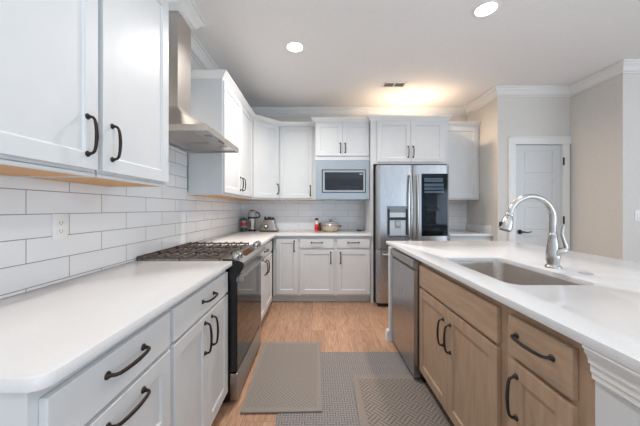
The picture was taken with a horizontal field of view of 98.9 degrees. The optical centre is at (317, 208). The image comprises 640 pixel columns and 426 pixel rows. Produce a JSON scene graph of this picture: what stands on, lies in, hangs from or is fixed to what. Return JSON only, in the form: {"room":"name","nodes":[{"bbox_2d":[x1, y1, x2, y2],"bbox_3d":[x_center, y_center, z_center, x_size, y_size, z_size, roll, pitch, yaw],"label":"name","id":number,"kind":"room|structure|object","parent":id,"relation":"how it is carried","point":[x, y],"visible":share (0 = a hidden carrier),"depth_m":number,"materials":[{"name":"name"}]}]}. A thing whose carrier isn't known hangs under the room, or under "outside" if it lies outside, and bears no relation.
{"room":"kitchen","nodes":[
{"label":"kitchen","id":0,"kind":"room"},
{"bbox_2d":[136,55,223,260],"bbox_3d":[-1.214,-0.135,-1.405,0.100,2.760,11.390,0,0,0],"label":"wall","id":1,"kind":"structure","parent":0,"point":[194,65],"depth_m":2.57,"materials":[{"name":"beige paint"}]},
{"bbox_2d":[0,0,98,176],"bbox_3d":[-0.972,-0.638,0.798,0.363,1.034,0.516,0,0,0],"label":"upper cabinet","id":2,"kind":"object","parent":1,"relation":"attached to","point":[49,48],"visible":1,"depth_m":0.86,"materials":[{"name":"white paint"}]},
{"bbox_2d":[52,214,67,239],"bbox_3d":[-1.151,0.081,1.227,0.008,0.116,0.072,0,0,0],"label":"power outlet","id":3,"kind":"object","parent":1,"relation":"attached to","point":[59,221],"visible":1,"depth_m":1.22,"materials":[{"name":"white plastic"}]},
{"bbox_2d":[57,219,64,234],"bbox_3d":[-1.149,0.081,1.227,0.002,0.070,0.035,0,0,0],"label":"receptacle","id":4,"kind":"object","parent":3,"relation":"attached to","point":[60,222],"depth_m":1.23,"materials":[{"name":"white plastic"}]},
{"bbox_2d":[25,0,168,186],"bbox_3d":[-0.972,-0.638,1.297,0.363,1.034,0.480,0,0,0],"label":"upper cabinet","id":5,"kind":"object","parent":1,"relation":"attached to","point":[133,35],"visible":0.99,"depth_m":1.25,"materials":[{"name":"white paint"}]},
{"bbox_2d":[0,145,241,298],"bbox_3d":[-1.160,-0.187,2.295,0.008,1.036,3.789,0,0,0],"label":"backsplash","id":6,"kind":"structure","parent":1,"relation":"attached to","point":[108,227],"depth_m":1.41,"materials":[{"name":"tile"}]},
{"bbox_2d":[169,11,238,152],"bbox_3d":[-0.928,-1.004,2.088,0.456,1.019,0.703,0,0,0],"label":"range hood","id":7,"kind":"object","parent":1,"relation":"attached to","point":[187,134],"visible":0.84,"depth_m":1.97,"materials":[{"name":"metal"}]},
{"bbox_2d":[188,79,252,198],"bbox_3d":[-0.972,-0.638,2.991,0.363,1.034,1.096,0,0,0],"label":"upper cabinet","id":8,"kind":"object","parent":1,"relation":"attached to","point":[214,104],"visible":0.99,"depth_m":2.45,"materials":[{"name":"white paint"}]},
{"bbox_2d":[191,70,480,126],"bbox_3d":[0.360,-1.184,3.607,3.739,0.058,1.258,0,0,-24],"label":"trim","id":9,"kind":"structure","parent":8,"relation":"on","point":[195,74],"depth_m":3.58,"materials":[{"name":"white paint"}]},
{"bbox_2d":[232,120,280,200],"bbox_3d":[-0.846,-0.638,3.862,0.635,1.034,0.654,0,0,0],"label":"upper cabinet","id":10,"kind":"object","parent":1,"relation":"attached to","point":[266,137],"visible":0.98,"depth_m":3.69,"materials":[{"name":"white paint"}]},
{"bbox_2d":[211,298,431,425],"bbox_3d":[2.418,1.295,-1.405,7.364,0.100,11.390,0,0,0],"label":"floor","id":11,"kind":"structure","parent":0,"point":[339,326],"depth_m":2.80,"materials":[{"name":"brown wood"}]},
{"bbox_2d":[0,309,169,425],"bbox_3d":[-0.840,0.803,0.803,0.639,0.884,0.510,0,0,0],"label":"base cabinet","id":12,"kind":"object","parent":11,"relation":"on","point":[127,383],"visible":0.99,"depth_m":0.75,"materials":[{"name":"white paint"}]},
{"bbox_2d":[167,271,227,425],"bbox_3d":[-0.840,0.803,1.393,0.640,0.884,0.669,0,0,0],"label":"base cabinet","id":13,"kind":"object","parent":11,"relation":"on","point":[198,347],"visible":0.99,"depth_m":1.32,"materials":[{"name":"white paint"}]},
{"bbox_2d":[0,261,231,392],"bbox_3d":[-0.851,0.346,1.130,0.626,0.030,1.194,0,0,0],"label":"countertop","id":14,"kind":"structure","parent":13,"relation":"on","point":[47,333],"depth_m":0.86,"materials":[{"name":"white stone"}]},
{"bbox_2d":[137,240,265,402],"bbox_3d":[-0.808,0.765,2.110,0.688,0.960,0.755,0,0,0],"label":"range","id":15,"kind":"object","parent":11,"relation":"on","point":[244,275],"visible":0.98,"depth_m":1.89,"materials":[{"name":"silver metal"}]},
{"bbox_2d":[138,245,248,260],"bbox_3d":[-0.876,0.335,2.110,0.552,0.008,0.753,0,0,0],"label":"cooktop","id":16,"kind":"object","parent":15,"relation":"in","point":[223,258],"depth_m":1.90,"materials":[{"name":"metal"}]},
{"bbox_2d":[261,240,271,320],"bbox_3d":[-0.840,0.803,2.946,0.640,0.884,0.908,0,0,0],"label":"base cabinet","id":17,"kind":"object","parent":11,"relation":"on","point":[266,265],"visible":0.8,"depth_m":3.01,"materials":[{"name":"white paint"}]},
{"bbox_2d":[240,342,321,413],"bbox_3d":[-0.234,1.235,2.091,0.527,0.010,0.872,0,0,0],"label":"floor mat","id":18,"kind":"object","parent":11,"relation":"on","point":[286,378],"visible":1,"depth_m":1.96,"materials":[{"name":"grey fabric"}]},
{"bbox_2d":[271,236,298,300],"bbox_3d":[-0.701,0.803,3.791,0.909,0.884,0.779,0,0,0],"label":"base cabinet","id":19,"kind":"object","parent":11,"relation":"on","point":[285,249],"visible":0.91,"depth_m":3.59,"materials":[{"name":"white paint"}]},
{"bbox_2d":[192,230,370,244],"bbox_3d":[-0.228,0.346,3.336,1.854,0.030,1.690,0,0,0],"label":"countertop","id":20,"kind":"structure","parent":19,"relation":"on","point":[247,236],"depth_m":3.56,"materials":[{"name":"white stone"}]},
{"bbox_2d":[240,217,246,231],"bbox_3d":[-1.075,0.230,3.990,0.108,0.201,0.108,0,0,0],"label":"canister","id":21,"kind":"object","parent":20,"relation":"on","point":[243,222],"visible":0.98,"depth_m":3.95,"materials":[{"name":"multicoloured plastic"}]},
{"bbox_2d":[248,210,259,230],"bbox_3d":[-0.932,0.174,3.984,0.181,0.312,0.126,0,0,34],"label":"blender","id":22,"kind":"object","parent":20,"relation":"on","point":[252,217],"visible":1,"depth_m":3.96,"materials":[{"name":"silver plastic"}]},
{"bbox_2d":[259,217,278,231],"bbox_3d":[-0.719,0.225,3.998,0.298,0.212,0.210,0,0,0],"label":"toaster","id":23,"kind":"object","parent":20,"relation":"on","point":[269,224],"visible":1,"depth_m":3.92,"materials":[{"name":"silver plastic"}]},
{"bbox_2d":[264,217,274,219],"bbox_3d":[-0.700,0.142,4.000,0.146,0.047,0.120,0,0,0],"label":"socket","id":24,"kind":"object","parent":23,"relation":"attached to","point":[268,218],"depth_m":3.94,"materials":[{"name":"black plastic"}]},
{"bbox_2d":[315,218,318,230],"bbox_3d":[-0.012,0.236,4.030,0.059,0.190,0.059,0,0,0],"label":"sauce bottle","id":25,"kind":"object","parent":20,"relation":"on","point":[316,219],"visible":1,"depth_m":4.01,"materials":[{"name":"red plastic"}]},
{"bbox_2d":[320,219,341,231],"bbox_3d":[0.190,0.244,3.960,0.272,0.174,0.272,0,0,43],"label":"casserole dish","id":26,"kind":"object","parent":20,"relation":"on","point":[327,226],"visible":1,"depth_m":3.86,"materials":[{"name":"beige metal"}]},
{"bbox_2d":[299,236,334,300],"bbox_3d":[-0.006,0.803,3.860,0.478,0.884,0.640,0,0,0],"label":"base cabinet","id":27,"kind":"object","parent":11,"relation":"on","point":[316,253],"visible":0.99,"depth_m":3.59,"materials":[{"name":"white paint"}]},
{"bbox_2d":[275,352,411,425],"bbox_3d":[0.274,1.243,1.361,1.033,0.004,2.022,0,0,0],"label":"floor mat","id":28,"kind":"object","parent":11,"relation":"on","point":[339,407],"visible":0.44,"depth_m":2.00,"materials":[{"name":"grey fabric"}]},
{"bbox_2d":[352,375,454,425],"bbox_3d":[0.503,1.236,1.490,0.563,0.009,1.080,0,0,0],"label":"floor mat","id":29,"kind":"object","parent":28,"relation":"on","point":[381,400],"visible":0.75,"depth_m":1.73,"materials":[{"name":"grey fabric"}]},
{"bbox_2d":[335,236,370,300],"bbox_3d":[0.466,0.803,3.860,0.463,0.884,0.640,0,0,0],"label":"base cabinet","id":30,"kind":"object","parent":11,"relation":"on","point":[352,253],"visible":0.99,"depth_m":3.59,"materials":[{"name":"white paint"}]},
{"bbox_2d":[385,247,392,341],"bbox_3d":[1.299,0.803,2.587,1.302,0.884,0.074,0,0,0],"label":"island end panel","id":31,"kind":"object","parent":11,"relation":"on","point":[388,331],"visible":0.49,"depth_m":2.55,"materials":[{"name":"white paint"}]},
{"bbox_2d":[363,121,447,302],"bbox_3d":[1.204,0.045,3.863,1.011,2.400,0.645,0,0,0],"label":"tall cabinet","id":32,"kind":"object","parent":11,"relation":"on","point":[390,142],"visible":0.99,"depth_m":3.59,"materials":[{"name":"white paint"}]},
{"bbox_2d":[391,248,426,381],"bbox_3d":[1.006,0.807,2.255,0.647,0.876,0.589,0,0,0],"label":"dishwasher","id":33,"kind":"object","parent":11,"relation":"on","point":[405,268],"visible":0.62,"depth_m":2.12,"materials":[{"name":"grey metal"}]},
{"bbox_2d":[373,164,448,305],"bbox_3d":[1.200,0.341,3.761,0.910,1.808,0.798,0,0,0],"label":"refrigerator","id":34,"kind":"object","parent":11,"relation":"on","point":[411,202],"visible":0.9,"depth_m":3.43,"materials":[{"name":"grey metal"}]},
{"bbox_2d":[419,262,507,425],"bbox_3d":[1.021,0.803,1.514,0.678,0.884,0.888,0,0,0],"label":"base cabinet","id":35,"kind":"object","parent":11,"relation":"on","point":[463,330],"visible":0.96,"depth_m":1.37,"materials":[{"name":"beige wood"}]},
{"bbox_2d":[386,241,639,373],"bbox_3d":[1.335,0.346,1.229,1.270,0.030,3.158,0,0,0],"label":"countertop","id":36,"kind":"structure","parent":35,"relation":"on","point":[601,313],"depth_m":1.15,"materials":[{"name":"white stone"}]},
{"bbox_2d":[454,262,577,284],"bbox_3d":[1.038,0.463,1.518,0.433,0.202,0.706,0,0,0],"label":"sink","id":37,"kind":"object","parent":36,"relation":"in","point":[504,272],"visible":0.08,"depth_m":1.73,"materials":[{"name":"metal"}]},
{"bbox_2d":[498,194,568,268],"bbox_3d":[1.198,0.124,1.530,0.356,0.413,0.089,0,0,0],"label":"faucet","id":38,"kind":"object","parent":36,"relation":"on","point":[553,254],"visible":1,"depth_m":1.52,"materials":[{"name":"silver metal"}]},
{"bbox_2d":[578,272,592,274],"bbox_3d":[1.361,0.327,1.391,0.058,0.008,0.058,0,0,0],"label":"cover","id":39,"kind":"object","parent":36,"relation":"on","point":[585,273],"visible":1,"depth_m":1.38,"materials":[{"name":"grey"}]},
{"bbox_2d":[449,236,490,240],"bbox_3d":[1.998,0.803,3.860,0.572,0.884,0.640,0,0,0],"label":"base cabinet","id":40,"kind":"object","parent":11,"relation":"on","point":[451,238],"visible":0.06,"depth_m":3.60,"materials":[{"name":"white paint"}]},
{"bbox_2d":[449,224,492,235],"bbox_3d":[1.998,0.295,3.869,0.572,0.131,0.624,0,0,0],"label":"countertop","id":41,"kind":"structure","parent":40,"relation":"on","point":[471,229],"depth_m":3.76,"materials":[{"name":"white stone"}]},
{"bbox_2d":[505,307,594,425],"bbox_3d":[1.012,0.803,0.898,0.660,0.884,0.341,0,0,0],"label":"base cabinet","id":42,"kind":"object","parent":11,"relation":"on","point":[550,382],"visible":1,"depth_m":0.87,"materials":[{"name":"beige wood"}]},
{"bbox_2d":[582,345,639,425],"bbox_3d":[1.030,0.803,0.264,0.659,0.884,0.927,0,0,0],"label":"island end panel","id":43,"kind":"object","parent":11,"relation":"on","point":[617,386],"visible":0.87,"depth_m":0.67,"materials":[{"name":"white paint"}]},
{"bbox_2d":[322,226,339,231],"bbox_3d":[0.190,0.290,3.960,0.266,0.082,0.266,0,0,0],"label":"bowl","id":44,"kind":"object","parent":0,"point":[325,228],"depth_m":3.86,"materials":[{"name":"beige metal"}]},
{"bbox_2d":[260,116,466,124],"bbox_3d":[0.611,-0.135,4.240,3.549,2.760,0.100,0,0,0],"label":"wall","id":45,"kind":"structure","parent":0,"point":[278,118],"depth_m":4.19,"materials":[{"name":"beige paint"}]},
{"bbox_2d":[280,127,314,200],"bbox_3d":[-0.283,-0.638,3.999,0.502,1.034,0.378,0,0,0],"label":"upper cabinet","id":46,"kind":"object","parent":45,"relation":"attached to","point":[297,144],"visible":0.97,"depth_m":3.86,"materials":[{"name":"white paint"}]},
{"bbox_2d":[315,123,368,200],"bbox_3d":[0.334,-0.638,3.904,0.727,1.034,0.568,0,0,0],"label":"upper cabinet","id":47,"kind":"object","parent":45,"relation":"attached to","point":[333,141],"visible":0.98,"depth_m":3.67,"materials":[{"name":"white paint"}]},
{"bbox_2d":[316,160,368,198],"bbox_3d":[0.336,-0.383,3.875,0.715,0.518,0.450,0,0,0],"label":"microwave","id":48,"kind":"object","parent":47,"relation":"attached to","point":[335,179],"visible":1,"depth_m":3.66,"materials":[{"name":"grey metal"}]},
{"bbox_2d":[317,199,367,200],"bbox_3d":[0.334,-0.129,3.944,0.691,0.015,0.488,0,0,0],"label":"shelf","id":49,"kind":"object","parent":47,"relation":"attached to","point":[317,199],"depth_m":3.70,"materials":[{"name":"white paint"}]},
{"bbox_2d":[242,200,466,229],"bbox_3d":[0.564,0.088,4.186,3.440,0.486,0.008,0,0,0],"label":"backsplash","id":50,"kind":"structure","parent":45,"relation":"attached to","point":[288,215],"depth_m":4.18,"materials":[{"name":"tile"}]},
{"bbox_2d":[357,219,361,225],"bbox_3d":[0.636,0.212,4.178,0.072,0.115,0.008,0,0,0],"label":"power outlet","id":51,"kind":"object","parent":45,"relation":"attached to","point":[359,221],"visible":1,"depth_m":4.18,"materials":[{"name":"white plastic"}]},
{"bbox_2d":[448,127,478,200],"bbox_3d":[1.998,-0.638,4.019,0.572,1.034,0.338,0,0,0],"label":"upper cabinet","id":52,"kind":"object","parent":45,"relation":"attached to","point":[463,142],"visible":0.56,"depth_m":3.86,"materials":[{"name":"white paint"}]},
{"bbox_2d":[192,0,639,106],"bbox_3d":[2.418,-1.565,-1.405,7.364,0.100,11.390,0,0,0],"label":"ceiling","id":53,"kind":"structure","parent":0,"point":[353,47],"depth_m":2.53,"materials":[{"name":"paint"}]},
{"bbox_2d":[285,41,304,52],"bbox_3d":[-0.211,-1.511,2.570,0.184,0.007,0.184,0,0,0],"label":"recessed light","id":54,"kind":"object","parent":53,"relation":"in","point":[292,46],"visible":1,"depth_m":2.56,"materials":[{"name":"white paint"}]},
{"bbox_2d":[382,82,406,86],"bbox_3d":[0.935,-1.511,3.345,0.270,0.008,0.130,0,0,0],"label":"ceiling vent","id":55,"kind":"object","parent":53,"relation":"in","point":[386,84],"visible":1,"depth_m":3.34,"materials":[{"name":"white metal"}]},
{"bbox_2d":[472,0,500,17],"bbox_3d":[1.280,-1.511,2.081,0.184,0.007,0.184,0,0,0],"label":"recessed light","id":56,"kind":"object","parent":53,"relation":"in","point":[487,8],"visible":1,"depth_m":2.07,"materials":[{"name":"white paint"}]},
{"bbox_2d":[467,100,492,240],"bbox_3d":[2.335,-0.135,3.881,0.100,2.760,0.618,0,0,0],"label":"wall","id":57,"kind":"structure","parent":0,"point":[479,212],"depth_m":3.75,"materials":[{"name":"beige paint"}]},
{"bbox_2d":[493,97,569,240],"bbox_3d":[2.792,-0.135,3.522,1.015,2.760,0.100,0,0,0],"label":"wall","id":58,"kind":"structure","parent":0,"point":[512,116],"depth_m":3.47,"materials":[{"name":"beige paint"}]},
{"bbox_2d":[508,136,571,250],"bbox_3d":[2.807,0.167,3.505,0.786,2.156,0.116,0,0,0],"label":"trim","id":59,"kind":"structure","parent":58,"relation":"attached to","point":[565,141],"depth_m":3.46,"materials":[{"name":"white paint"}]},
{"bbox_2d":[516,145,564,247],"bbox_3d":[2.811,0.215,3.474,0.607,2.044,0.098,0,0,0],"label":"door","id":60,"kind":"structure","parent":58,"relation":"in","point":[538,167],"depth_m":3.48,"materials":[{"name":"white paint"}]},
{"bbox_2d":[570,78,612,257],"bbox_3d":[3.250,-0.135,3.222,0.100,2.760,0.500,0,0,0],"label":"wall","id":61,"kind":"structure","parent":0,"point":[591,109],"depth_m":3.19,"materials":[{"name":"beige paint"}]},
{"bbox_2d":[169,0,639,115],"bbox_3d":[2.418,-1.464,-1.400,7.162,0.102,11.180,0,0,0],"label":"trim","id":62,"kind":"structure","parent":61,"relation":"attached to","point":[187,9],"depth_m":3.43,"materials":[{"name":"white paint"}]},
{"bbox_2d":[613,74,639,262],"bbox_3d":[4.600,-0.135,2.922,2.800,2.760,0.100,0,0,0],"label":"wall","id":63,"kind":"structure","parent":0,"point":[626,87],"depth_m":2.87,"materials":[{"name":"beige paint"}]},
{"bbox_2d":[635,210,639,220],"bbox_3d":[3.382,0.074,2.866,0.115,0.117,0.010,0,0,0],"label":"light switch","id":64,"kind":"object","parent":63,"relation":"attached to","point":[637,212],"visible":1,"depth_m":2.87,"materials":[{"name":"white plastic"}]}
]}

